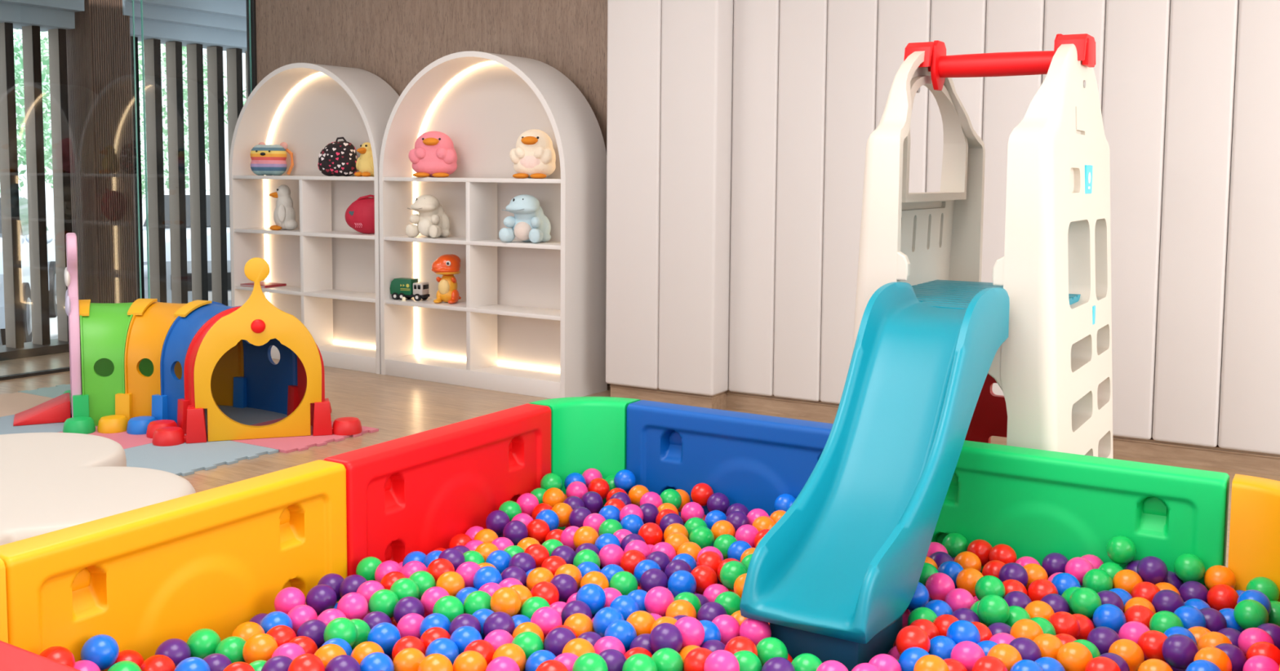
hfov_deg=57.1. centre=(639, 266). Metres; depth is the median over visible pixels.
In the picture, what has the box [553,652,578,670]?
ball
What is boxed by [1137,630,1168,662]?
ball
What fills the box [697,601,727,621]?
ball
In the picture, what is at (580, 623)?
ball
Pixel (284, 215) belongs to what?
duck
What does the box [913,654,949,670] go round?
ball
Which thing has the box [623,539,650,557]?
ball
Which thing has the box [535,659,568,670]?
ball
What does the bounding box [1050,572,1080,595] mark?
ball
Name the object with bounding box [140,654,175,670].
ball
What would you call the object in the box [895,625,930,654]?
ball
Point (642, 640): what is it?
ball
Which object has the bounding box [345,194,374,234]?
stuffed toy
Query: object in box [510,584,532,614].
ball
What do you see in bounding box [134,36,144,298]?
window fin
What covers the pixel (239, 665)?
ball
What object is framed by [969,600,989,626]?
ball
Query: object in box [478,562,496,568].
ball
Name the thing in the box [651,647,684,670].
ball
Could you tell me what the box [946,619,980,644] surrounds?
ball
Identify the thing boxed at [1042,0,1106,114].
pad
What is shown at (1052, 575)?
ball
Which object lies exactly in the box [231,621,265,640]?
ball
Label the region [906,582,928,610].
ball
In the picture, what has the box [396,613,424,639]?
ball
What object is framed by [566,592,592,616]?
ball
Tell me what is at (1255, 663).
ball
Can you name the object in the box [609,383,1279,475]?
baseboard
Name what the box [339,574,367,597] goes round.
ball
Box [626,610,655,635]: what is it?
ball
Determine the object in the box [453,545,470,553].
ball
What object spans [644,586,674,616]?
ball
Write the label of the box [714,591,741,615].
ball
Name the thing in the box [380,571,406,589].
ball
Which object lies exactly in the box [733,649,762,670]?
ball
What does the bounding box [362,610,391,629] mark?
ball
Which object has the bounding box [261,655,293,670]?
ball
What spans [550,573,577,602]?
ball
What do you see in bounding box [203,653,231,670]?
ball
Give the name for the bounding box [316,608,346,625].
ball
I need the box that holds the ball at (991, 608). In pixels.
[977,594,1009,625]
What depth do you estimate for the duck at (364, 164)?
7.93 m
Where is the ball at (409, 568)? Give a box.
[400,560,426,577]
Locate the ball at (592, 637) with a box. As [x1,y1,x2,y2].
[577,631,601,645]
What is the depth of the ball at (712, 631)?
2.58 m
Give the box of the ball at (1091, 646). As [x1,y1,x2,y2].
[1073,639,1100,657]
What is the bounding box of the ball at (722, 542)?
[713,533,737,559]
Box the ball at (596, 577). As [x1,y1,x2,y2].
[580,570,608,589]
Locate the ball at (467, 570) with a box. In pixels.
[455,561,480,587]
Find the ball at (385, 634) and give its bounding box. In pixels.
[367,622,400,655]
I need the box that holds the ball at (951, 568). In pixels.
[937,560,963,588]
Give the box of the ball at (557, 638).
[543,626,576,656]
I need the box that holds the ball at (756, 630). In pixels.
[739,617,771,645]
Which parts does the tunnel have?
panel, panel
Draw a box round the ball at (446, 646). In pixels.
[425,637,459,666]
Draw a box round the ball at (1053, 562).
[1041,552,1068,577]
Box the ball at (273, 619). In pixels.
[259,610,293,633]
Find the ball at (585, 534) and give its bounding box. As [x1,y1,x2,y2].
[573,525,598,548]
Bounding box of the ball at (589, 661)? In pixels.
[572,652,608,670]
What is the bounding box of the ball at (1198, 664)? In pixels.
[1185,659,1221,670]
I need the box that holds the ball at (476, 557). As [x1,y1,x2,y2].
[462,550,484,564]
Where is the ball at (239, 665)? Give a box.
[222,661,255,670]
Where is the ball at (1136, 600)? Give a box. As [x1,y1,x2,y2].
[1123,596,1155,613]
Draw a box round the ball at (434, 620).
[419,613,450,636]
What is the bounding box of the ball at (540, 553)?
[524,543,549,568]
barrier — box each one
[0,459,346,670]
[0,558,8,643]
[0,640,81,670]
[323,403,551,576]
[529,396,639,513]
[626,400,833,524]
[930,440,1229,591]
[1227,473,1279,601]
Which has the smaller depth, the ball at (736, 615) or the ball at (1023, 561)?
the ball at (736, 615)
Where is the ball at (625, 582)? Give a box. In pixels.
[608,570,637,595]
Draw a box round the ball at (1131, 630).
[1118,621,1150,643]
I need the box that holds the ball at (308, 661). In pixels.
[287,653,324,670]
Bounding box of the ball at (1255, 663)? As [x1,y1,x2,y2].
[1242,654,1279,670]
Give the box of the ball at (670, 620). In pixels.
[650,616,676,631]
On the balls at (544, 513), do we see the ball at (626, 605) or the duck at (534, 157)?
the ball at (626, 605)
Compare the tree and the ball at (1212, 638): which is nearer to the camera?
the ball at (1212, 638)
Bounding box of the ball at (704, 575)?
[690,564,717,594]
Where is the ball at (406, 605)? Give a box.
[393,595,424,623]
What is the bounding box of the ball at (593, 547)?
[574,542,599,555]
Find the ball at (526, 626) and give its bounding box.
[511,622,544,642]
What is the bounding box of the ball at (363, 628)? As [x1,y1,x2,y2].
[351,618,370,649]
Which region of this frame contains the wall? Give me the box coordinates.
[255,0,610,386]
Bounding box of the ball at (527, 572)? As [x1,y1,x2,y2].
[525,568,534,587]
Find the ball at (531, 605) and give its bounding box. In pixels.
[520,595,550,618]
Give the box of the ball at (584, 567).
[577,561,600,587]
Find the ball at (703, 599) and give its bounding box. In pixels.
[693,593,709,605]
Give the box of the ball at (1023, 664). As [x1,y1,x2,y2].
[1009,659,1044,670]
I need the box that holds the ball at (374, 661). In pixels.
[360,652,394,670]
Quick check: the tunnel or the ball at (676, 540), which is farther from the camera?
the tunnel
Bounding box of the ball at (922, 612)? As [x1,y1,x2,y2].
[907,606,937,626]
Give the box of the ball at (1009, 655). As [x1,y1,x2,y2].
[986,643,1022,670]
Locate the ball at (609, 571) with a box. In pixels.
[600,564,623,582]
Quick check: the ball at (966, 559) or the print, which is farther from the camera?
the print
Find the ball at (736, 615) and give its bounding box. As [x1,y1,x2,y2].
[731,609,746,626]
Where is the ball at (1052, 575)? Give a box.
[1047,572,1063,581]
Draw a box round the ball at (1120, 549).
[1106,535,1136,564]
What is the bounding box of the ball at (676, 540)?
[664,532,689,555]
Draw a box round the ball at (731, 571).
[720,560,747,590]
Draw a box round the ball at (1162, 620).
[1149,610,1183,632]
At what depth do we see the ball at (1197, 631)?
2.60 m
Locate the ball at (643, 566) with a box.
[633,559,661,585]
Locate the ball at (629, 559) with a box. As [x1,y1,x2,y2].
[619,549,646,574]
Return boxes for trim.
[0,367,70,380]
[133,0,141,41]
[250,0,257,90]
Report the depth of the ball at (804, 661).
2.40 m
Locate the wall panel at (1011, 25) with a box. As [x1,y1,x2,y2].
[981,0,1044,395]
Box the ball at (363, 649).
[351,640,384,665]
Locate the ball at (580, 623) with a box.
[563,613,594,636]
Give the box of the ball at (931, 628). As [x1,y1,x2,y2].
[909,618,939,639]
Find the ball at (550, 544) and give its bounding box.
[542,538,563,556]
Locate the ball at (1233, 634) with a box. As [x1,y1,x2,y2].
[1217,627,1240,647]
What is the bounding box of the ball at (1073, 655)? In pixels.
[1057,641,1093,670]
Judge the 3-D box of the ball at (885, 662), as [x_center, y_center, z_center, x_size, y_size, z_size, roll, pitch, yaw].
[0.502,0.832,2.418,0.072,0.071,0.071,-2,5,-32]
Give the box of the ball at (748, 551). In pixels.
[740,547,755,562]
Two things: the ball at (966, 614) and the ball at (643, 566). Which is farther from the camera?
the ball at (643, 566)
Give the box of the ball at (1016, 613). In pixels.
[1004,605,1031,626]
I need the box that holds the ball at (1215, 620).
[1199,607,1226,631]
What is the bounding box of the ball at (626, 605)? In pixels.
[609,595,639,620]
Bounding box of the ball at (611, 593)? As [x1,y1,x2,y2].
[603,587,622,607]
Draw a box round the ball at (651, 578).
[640,568,667,591]
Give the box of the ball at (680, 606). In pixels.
[665,599,696,618]
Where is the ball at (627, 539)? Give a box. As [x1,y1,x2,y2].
[620,533,645,551]
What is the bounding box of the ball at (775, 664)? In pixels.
[761,656,795,670]
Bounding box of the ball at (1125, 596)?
[1109,587,1132,604]
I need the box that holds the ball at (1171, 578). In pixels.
[1164,570,1183,590]
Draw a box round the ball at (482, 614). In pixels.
[472,608,493,639]
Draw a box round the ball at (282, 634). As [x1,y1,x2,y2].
[266,624,296,646]
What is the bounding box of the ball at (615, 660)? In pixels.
[598,648,626,670]
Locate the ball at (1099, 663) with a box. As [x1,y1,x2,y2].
[1084,656,1120,670]
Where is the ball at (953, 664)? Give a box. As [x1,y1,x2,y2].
[943,657,967,670]
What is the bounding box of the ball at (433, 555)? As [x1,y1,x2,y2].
[422,550,442,567]
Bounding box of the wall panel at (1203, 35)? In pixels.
[1151,0,1239,447]
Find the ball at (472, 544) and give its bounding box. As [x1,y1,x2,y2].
[464,539,484,550]
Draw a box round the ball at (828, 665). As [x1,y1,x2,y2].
[816,659,848,670]
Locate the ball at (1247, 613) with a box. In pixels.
[1233,599,1268,629]
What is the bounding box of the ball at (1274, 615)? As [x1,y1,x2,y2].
[1267,600,1279,626]
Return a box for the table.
[0,432,195,545]
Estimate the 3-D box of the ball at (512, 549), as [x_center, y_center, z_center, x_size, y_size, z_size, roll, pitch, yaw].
[-0.338,0.780,3.146,0.072,0.072,0.072,-3,6,-38]
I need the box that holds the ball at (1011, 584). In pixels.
[1002,578,1027,595]
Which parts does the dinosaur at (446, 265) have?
leg, arm, leg, arm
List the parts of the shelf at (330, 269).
panel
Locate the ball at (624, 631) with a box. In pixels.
[604,619,636,653]
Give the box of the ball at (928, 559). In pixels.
[924,555,937,569]
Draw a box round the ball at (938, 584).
[924,572,955,600]
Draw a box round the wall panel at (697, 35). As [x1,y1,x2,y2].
[658,0,733,395]
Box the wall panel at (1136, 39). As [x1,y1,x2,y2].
[1102,0,1170,439]
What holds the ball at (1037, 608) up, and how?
on the balls at (544, 513)
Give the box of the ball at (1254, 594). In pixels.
[1236,589,1271,615]
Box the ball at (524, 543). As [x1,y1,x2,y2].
[516,537,540,550]
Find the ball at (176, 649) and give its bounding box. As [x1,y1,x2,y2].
[155,638,191,666]
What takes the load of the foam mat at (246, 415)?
on the floor
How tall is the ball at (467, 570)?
0.072 m
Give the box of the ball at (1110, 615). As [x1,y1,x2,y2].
[1093,603,1126,634]
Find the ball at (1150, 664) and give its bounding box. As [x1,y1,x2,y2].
[1137,658,1173,670]
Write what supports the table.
on the floor
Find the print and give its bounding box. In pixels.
[1088,172,1090,189]
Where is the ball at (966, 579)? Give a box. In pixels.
[955,568,983,596]
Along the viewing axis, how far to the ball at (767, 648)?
2.49 m
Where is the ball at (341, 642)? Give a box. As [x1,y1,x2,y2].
[321,637,352,655]
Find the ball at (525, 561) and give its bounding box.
[508,552,536,572]
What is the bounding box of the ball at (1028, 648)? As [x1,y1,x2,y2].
[1008,637,1041,661]
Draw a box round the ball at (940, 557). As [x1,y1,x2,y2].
[929,551,954,568]
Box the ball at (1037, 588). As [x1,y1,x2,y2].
[1027,578,1057,601]
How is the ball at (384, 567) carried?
on the balls at (544, 513)
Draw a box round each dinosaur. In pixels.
[405,195,450,238]
[431,254,461,303]
[498,194,551,243]
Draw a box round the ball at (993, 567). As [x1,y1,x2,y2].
[982,560,1004,578]
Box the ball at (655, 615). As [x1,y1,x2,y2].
[649,613,662,620]
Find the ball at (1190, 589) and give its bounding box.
[1178,580,1208,604]
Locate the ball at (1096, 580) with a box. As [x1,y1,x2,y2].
[1082,568,1113,592]
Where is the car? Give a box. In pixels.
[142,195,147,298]
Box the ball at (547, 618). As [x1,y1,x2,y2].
[530,606,562,639]
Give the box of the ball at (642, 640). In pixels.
[629,633,653,654]
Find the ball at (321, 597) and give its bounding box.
[306,584,337,615]
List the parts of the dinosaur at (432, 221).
leg, arm, leg, arm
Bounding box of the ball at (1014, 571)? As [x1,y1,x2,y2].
[998,562,1028,586]
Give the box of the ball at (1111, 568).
[1097,561,1124,588]
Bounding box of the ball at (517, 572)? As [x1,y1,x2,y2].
[501,565,527,586]
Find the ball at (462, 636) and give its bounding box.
[449,625,482,653]
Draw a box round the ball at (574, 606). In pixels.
[560,600,591,623]
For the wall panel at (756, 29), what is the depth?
6.60 m
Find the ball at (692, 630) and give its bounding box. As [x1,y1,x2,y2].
[674,616,705,648]
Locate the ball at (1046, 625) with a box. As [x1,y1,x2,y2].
[1029,617,1056,635]
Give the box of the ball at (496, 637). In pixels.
[484,629,513,649]
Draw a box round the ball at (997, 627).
[987,622,1011,635]
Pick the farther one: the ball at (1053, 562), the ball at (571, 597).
the ball at (1053, 562)
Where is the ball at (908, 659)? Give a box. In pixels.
[898,646,929,670]
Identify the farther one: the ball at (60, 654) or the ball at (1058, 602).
the ball at (1058, 602)
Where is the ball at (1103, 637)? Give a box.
[1086,626,1120,654]
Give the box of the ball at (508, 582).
[498,577,523,586]
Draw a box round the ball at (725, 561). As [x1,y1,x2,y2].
[716,558,739,583]
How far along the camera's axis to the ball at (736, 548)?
3.16 m
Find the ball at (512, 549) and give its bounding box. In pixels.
[503,545,524,557]
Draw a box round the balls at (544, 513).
[249,467,1186,670]
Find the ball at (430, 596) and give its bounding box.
[420,586,449,615]
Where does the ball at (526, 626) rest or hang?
on the balls at (544, 513)
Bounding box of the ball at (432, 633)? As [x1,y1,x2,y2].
[420,626,450,648]
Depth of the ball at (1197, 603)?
2.78 m
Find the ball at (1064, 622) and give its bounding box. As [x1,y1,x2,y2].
[1048,611,1079,639]
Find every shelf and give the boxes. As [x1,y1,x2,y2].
[229,62,399,373]
[378,51,607,399]
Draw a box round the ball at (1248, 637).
[1237,626,1274,655]
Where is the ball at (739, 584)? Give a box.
[733,573,746,597]
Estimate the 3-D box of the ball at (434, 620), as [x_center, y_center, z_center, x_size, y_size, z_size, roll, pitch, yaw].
[-0.457,0.811,2.634,0.072,0.072,0.072,-3,5,-16]
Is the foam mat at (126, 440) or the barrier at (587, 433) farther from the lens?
the foam mat at (126, 440)
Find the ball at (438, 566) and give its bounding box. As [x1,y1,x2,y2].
[426,558,454,582]
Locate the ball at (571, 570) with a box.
[554,564,582,588]
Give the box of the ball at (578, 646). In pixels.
[561,637,595,656]
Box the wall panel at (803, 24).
[773,0,827,401]
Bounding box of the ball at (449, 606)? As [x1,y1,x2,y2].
[432,595,464,622]
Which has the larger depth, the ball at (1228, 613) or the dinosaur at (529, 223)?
the dinosaur at (529, 223)
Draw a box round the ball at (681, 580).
[667,569,696,597]
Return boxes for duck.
[269,184,297,230]
[354,142,373,177]
[408,131,457,177]
[509,129,555,178]
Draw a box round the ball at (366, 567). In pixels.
[355,556,382,580]
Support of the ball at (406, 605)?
on the balls at (544, 513)
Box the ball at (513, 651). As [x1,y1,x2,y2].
[492,643,526,670]
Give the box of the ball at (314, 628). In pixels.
[296,618,326,648]
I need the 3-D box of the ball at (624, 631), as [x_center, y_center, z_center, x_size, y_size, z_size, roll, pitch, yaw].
[-0.043,0.808,2.573,0.072,0.071,0.071,-3,6,-39]
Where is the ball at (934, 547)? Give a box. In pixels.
[926,542,948,556]
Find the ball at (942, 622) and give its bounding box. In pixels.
[932,613,959,635]
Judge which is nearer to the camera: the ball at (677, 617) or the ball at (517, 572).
the ball at (677, 617)
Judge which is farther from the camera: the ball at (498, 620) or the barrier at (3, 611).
the ball at (498, 620)
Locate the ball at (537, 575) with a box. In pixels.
[526,567,554,591]
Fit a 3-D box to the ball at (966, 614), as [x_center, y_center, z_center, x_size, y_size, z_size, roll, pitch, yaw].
[0.749,0.822,2.712,0.071,0.072,0.071,-3,6,-38]
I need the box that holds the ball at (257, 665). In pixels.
[248,659,266,670]
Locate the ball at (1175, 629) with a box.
[1163,626,1196,644]
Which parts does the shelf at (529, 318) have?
panel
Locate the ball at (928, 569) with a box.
[918,562,938,585]
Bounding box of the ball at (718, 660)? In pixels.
[703,649,739,670]
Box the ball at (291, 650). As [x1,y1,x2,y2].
[271,642,305,659]
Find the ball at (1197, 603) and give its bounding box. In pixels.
[1184,598,1210,609]
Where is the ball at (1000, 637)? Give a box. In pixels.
[989,632,1015,644]
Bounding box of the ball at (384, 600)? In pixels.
[368,588,399,618]
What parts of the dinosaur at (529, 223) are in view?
leg, arm, arm, leg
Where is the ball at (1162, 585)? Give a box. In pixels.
[1155,582,1180,595]
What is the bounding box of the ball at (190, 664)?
[173,657,210,670]
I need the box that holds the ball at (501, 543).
[491,537,514,550]
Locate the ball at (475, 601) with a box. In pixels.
[463,590,491,614]
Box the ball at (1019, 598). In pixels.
[1003,591,1031,608]
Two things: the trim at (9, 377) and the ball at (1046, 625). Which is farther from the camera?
the trim at (9, 377)
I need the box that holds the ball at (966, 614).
[951,607,980,622]
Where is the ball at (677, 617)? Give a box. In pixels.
[672,614,688,620]
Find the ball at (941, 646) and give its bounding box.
[928,635,955,659]
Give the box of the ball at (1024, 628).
[1009,618,1043,639]
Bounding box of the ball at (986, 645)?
[977,640,997,655]
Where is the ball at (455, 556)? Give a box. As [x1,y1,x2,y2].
[438,547,465,571]
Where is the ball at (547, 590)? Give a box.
[530,581,559,604]
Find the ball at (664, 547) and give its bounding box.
[650,542,675,560]
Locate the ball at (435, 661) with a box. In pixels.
[417,653,453,670]
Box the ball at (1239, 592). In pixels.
[1235,590,1244,595]
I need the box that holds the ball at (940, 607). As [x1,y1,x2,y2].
[924,599,952,616]
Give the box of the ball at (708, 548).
[696,546,723,559]
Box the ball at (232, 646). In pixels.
[214,635,246,662]
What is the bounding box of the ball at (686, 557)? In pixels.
[671,553,696,569]
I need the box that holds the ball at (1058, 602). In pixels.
[1040,593,1070,613]
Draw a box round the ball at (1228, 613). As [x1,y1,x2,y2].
[1218,608,1244,632]
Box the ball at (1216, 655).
[1193,646,1231,670]
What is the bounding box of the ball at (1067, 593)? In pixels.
[1061,586,1079,613]
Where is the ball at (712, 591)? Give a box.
[702,583,728,601]
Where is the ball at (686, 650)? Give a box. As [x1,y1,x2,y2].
[678,644,700,670]
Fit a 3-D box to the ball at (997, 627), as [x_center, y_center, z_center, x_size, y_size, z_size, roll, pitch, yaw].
[0.810,0.835,2.644,0.071,0.072,0.071,-2,5,-29]
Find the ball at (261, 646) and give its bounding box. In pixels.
[242,632,278,663]
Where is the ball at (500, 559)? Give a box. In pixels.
[485,550,511,573]
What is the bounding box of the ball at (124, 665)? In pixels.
[107,660,142,670]
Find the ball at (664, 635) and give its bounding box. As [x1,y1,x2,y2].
[648,622,683,653]
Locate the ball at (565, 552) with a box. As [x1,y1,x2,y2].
[550,545,576,564]
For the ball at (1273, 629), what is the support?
on the balls at (544, 513)
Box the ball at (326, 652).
[314,643,346,667]
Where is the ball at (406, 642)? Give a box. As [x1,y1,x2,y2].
[391,635,426,661]
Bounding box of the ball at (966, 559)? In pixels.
[954,551,981,571]
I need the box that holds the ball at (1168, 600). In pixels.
[1151,589,1184,613]
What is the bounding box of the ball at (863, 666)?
[851,662,880,670]
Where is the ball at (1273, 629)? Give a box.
[1257,622,1279,649]
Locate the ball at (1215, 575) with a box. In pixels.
[1204,564,1235,589]
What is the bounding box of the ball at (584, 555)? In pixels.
[573,549,599,567]
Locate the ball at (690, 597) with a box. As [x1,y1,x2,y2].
[674,591,701,618]
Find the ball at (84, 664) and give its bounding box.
[74,659,100,670]
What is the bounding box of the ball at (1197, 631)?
[1187,626,1211,645]
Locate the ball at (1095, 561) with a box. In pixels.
[1081,554,1103,568]
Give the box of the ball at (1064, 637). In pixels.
[1054,633,1076,644]
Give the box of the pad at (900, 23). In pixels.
[875,0,931,192]
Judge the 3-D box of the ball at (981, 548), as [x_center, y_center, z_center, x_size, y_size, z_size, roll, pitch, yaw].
[0.926,0.778,3.202,0.071,0.071,0.072,-2,5,-32]
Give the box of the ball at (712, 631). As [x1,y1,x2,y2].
[699,619,720,642]
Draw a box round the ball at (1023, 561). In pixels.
[1015,555,1040,566]
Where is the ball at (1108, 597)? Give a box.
[1097,590,1124,611]
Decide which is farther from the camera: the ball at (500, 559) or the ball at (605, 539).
the ball at (605, 539)
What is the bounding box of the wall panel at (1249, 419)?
[1217,0,1279,454]
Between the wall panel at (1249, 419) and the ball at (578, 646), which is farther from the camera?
the wall panel at (1249, 419)
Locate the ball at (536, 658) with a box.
[524,649,555,670]
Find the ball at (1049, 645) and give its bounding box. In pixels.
[1032,633,1063,659]
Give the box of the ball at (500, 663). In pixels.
[485,656,519,670]
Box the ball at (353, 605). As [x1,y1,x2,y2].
[337,591,368,619]
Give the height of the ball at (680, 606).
0.071 m
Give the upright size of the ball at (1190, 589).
0.071 m
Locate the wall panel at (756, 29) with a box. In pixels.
[728,0,779,395]
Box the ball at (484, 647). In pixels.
[463,639,495,665]
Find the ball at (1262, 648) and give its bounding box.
[1245,641,1279,666]
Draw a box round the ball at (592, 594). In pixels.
[575,583,605,614]
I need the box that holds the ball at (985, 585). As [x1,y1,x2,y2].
[974,575,1004,599]
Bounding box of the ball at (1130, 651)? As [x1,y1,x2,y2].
[1108,638,1144,670]
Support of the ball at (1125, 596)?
on the balls at (544, 513)
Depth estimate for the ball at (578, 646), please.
2.44 m
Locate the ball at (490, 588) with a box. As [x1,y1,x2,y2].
[478,582,502,596]
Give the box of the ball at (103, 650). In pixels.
[80,634,119,670]
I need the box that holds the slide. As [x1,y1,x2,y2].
[739,33,1113,670]
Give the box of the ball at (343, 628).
[323,617,357,646]
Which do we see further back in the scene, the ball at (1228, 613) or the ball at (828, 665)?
the ball at (1228, 613)
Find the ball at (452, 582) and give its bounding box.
[435,571,465,596]
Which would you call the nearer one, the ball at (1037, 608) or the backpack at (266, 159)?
the ball at (1037, 608)
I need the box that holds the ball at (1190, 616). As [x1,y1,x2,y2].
[1173,605,1206,629]
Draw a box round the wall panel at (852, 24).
[820,0,878,404]
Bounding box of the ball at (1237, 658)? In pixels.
[1214,643,1246,670]
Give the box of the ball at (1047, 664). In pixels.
[1035,656,1065,670]
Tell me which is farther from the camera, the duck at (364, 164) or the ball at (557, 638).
the duck at (364, 164)
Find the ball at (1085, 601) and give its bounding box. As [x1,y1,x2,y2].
[1069,586,1102,618]
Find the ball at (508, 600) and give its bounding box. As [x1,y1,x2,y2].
[490,586,521,616]
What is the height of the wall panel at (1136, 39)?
3.090 m
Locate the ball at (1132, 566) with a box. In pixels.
[1124,560,1140,573]
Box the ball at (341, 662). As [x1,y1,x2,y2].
[324,654,360,670]
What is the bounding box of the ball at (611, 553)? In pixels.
[598,543,624,568]
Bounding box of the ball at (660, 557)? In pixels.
[645,551,671,572]
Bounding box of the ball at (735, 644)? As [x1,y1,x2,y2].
[724,635,757,655]
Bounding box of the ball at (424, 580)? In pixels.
[408,570,435,599]
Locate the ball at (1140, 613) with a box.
[1124,604,1154,628]
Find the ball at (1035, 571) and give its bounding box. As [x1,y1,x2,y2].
[1022,563,1048,590]
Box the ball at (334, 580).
[317,573,343,601]
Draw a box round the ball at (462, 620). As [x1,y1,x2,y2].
[448,613,481,635]
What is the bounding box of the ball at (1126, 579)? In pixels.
[1112,568,1142,594]
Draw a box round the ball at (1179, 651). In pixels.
[1161,634,1198,669]
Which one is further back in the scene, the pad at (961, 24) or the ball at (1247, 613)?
the pad at (961, 24)
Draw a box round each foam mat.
[0,391,71,417]
[0,412,71,434]
[17,384,70,398]
[57,426,186,448]
[124,437,279,475]
[204,404,287,431]
[229,417,378,453]
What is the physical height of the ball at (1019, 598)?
0.071 m
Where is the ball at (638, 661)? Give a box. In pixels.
[622,653,657,670]
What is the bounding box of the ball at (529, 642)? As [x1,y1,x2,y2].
[511,631,544,660]
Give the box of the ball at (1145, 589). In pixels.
[1130,581,1159,602]
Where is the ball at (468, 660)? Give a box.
[453,650,487,670]
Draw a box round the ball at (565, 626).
[549,625,577,638]
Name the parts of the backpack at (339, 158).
handle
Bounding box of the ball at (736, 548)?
[727,540,751,561]
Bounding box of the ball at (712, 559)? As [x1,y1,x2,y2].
[696,551,723,576]
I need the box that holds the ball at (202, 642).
[186,628,221,658]
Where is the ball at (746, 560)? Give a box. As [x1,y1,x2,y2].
[741,553,752,569]
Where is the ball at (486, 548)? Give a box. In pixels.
[474,542,498,562]
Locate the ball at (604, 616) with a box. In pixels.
[592,606,624,637]
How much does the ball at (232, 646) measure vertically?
0.072 m
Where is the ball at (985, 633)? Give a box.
[971,621,992,641]
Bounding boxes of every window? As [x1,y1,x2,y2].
[0,0,142,377]
[140,0,252,306]
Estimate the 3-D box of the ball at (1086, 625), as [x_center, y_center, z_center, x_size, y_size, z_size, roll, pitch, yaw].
[1.014,0.838,2.719,0.072,0.072,0.072,-3,5,-33]
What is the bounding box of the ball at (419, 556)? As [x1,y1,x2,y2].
[402,551,426,566]
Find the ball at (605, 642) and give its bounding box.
[593,635,625,654]
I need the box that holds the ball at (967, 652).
[950,640,985,670]
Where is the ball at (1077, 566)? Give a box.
[1064,556,1093,585]
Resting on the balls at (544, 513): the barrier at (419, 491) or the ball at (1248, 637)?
the ball at (1248, 637)
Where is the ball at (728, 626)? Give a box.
[711,613,740,644]
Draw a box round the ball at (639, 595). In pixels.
[627,589,647,611]
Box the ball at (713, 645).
[700,639,725,651]
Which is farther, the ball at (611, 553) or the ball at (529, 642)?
the ball at (611, 553)
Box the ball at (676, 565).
[664,559,692,580]
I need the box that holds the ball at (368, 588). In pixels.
[355,580,384,611]
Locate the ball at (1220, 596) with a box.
[1206,583,1239,610]
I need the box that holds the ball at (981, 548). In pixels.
[966,539,992,566]
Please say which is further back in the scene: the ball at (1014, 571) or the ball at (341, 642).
the ball at (1014, 571)
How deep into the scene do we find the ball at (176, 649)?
2.46 m
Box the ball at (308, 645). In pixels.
[288,635,317,654]
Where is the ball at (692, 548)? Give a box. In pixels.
[676,542,701,560]
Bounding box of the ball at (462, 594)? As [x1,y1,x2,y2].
[455,586,478,613]
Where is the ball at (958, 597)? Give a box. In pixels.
[944,587,975,612]
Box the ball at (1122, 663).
[1098,652,1129,670]
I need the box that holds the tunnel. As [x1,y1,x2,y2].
[13,232,362,446]
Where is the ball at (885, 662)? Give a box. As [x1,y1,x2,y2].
[868,653,902,670]
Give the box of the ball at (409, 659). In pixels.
[392,647,425,670]
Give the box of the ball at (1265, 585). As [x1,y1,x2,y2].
[1245,576,1279,600]
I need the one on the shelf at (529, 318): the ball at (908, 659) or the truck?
the truck
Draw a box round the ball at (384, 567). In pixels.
[374,560,401,582]
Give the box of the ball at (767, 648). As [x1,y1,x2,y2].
[755,636,787,666]
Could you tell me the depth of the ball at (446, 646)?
2.46 m
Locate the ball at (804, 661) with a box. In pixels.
[791,653,822,670]
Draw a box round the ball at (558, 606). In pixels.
[550,601,566,625]
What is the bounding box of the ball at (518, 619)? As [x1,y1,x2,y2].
[511,614,530,627]
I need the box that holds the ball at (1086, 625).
[1071,613,1094,639]
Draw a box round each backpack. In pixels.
[250,142,293,175]
[317,137,357,176]
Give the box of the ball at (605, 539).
[594,533,620,551]
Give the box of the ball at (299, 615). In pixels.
[287,604,317,634]
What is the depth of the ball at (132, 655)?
2.44 m
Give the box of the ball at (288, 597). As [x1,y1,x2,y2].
[274,586,305,613]
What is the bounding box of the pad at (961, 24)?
[925,0,986,192]
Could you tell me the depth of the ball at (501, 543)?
3.19 m
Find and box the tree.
[137,41,145,205]
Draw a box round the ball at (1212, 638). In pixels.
[1197,631,1232,650]
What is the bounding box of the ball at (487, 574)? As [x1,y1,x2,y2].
[472,565,502,589]
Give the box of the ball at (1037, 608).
[1024,600,1054,620]
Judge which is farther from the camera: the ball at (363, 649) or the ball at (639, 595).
the ball at (639, 595)
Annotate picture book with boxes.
[240,281,286,288]
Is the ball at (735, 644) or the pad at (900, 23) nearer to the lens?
the ball at (735, 644)
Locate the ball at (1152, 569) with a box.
[1137,555,1168,584]
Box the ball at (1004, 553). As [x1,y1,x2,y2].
[988,543,1017,564]
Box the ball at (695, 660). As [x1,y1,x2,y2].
[683,647,712,670]
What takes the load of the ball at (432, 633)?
on the balls at (544, 513)
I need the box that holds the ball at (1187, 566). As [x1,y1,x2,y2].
[1173,553,1204,582]
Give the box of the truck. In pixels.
[390,277,430,301]
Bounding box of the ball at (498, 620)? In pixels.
[483,611,515,636]
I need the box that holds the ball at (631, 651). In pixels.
[624,646,652,658]
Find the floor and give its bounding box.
[0,358,1279,567]
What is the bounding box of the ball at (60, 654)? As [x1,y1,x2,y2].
[39,645,75,667]
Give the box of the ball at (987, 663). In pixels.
[971,655,1008,670]
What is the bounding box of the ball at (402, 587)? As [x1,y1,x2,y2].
[390,577,419,599]
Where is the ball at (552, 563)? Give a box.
[541,555,567,576]
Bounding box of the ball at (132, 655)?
[107,649,144,669]

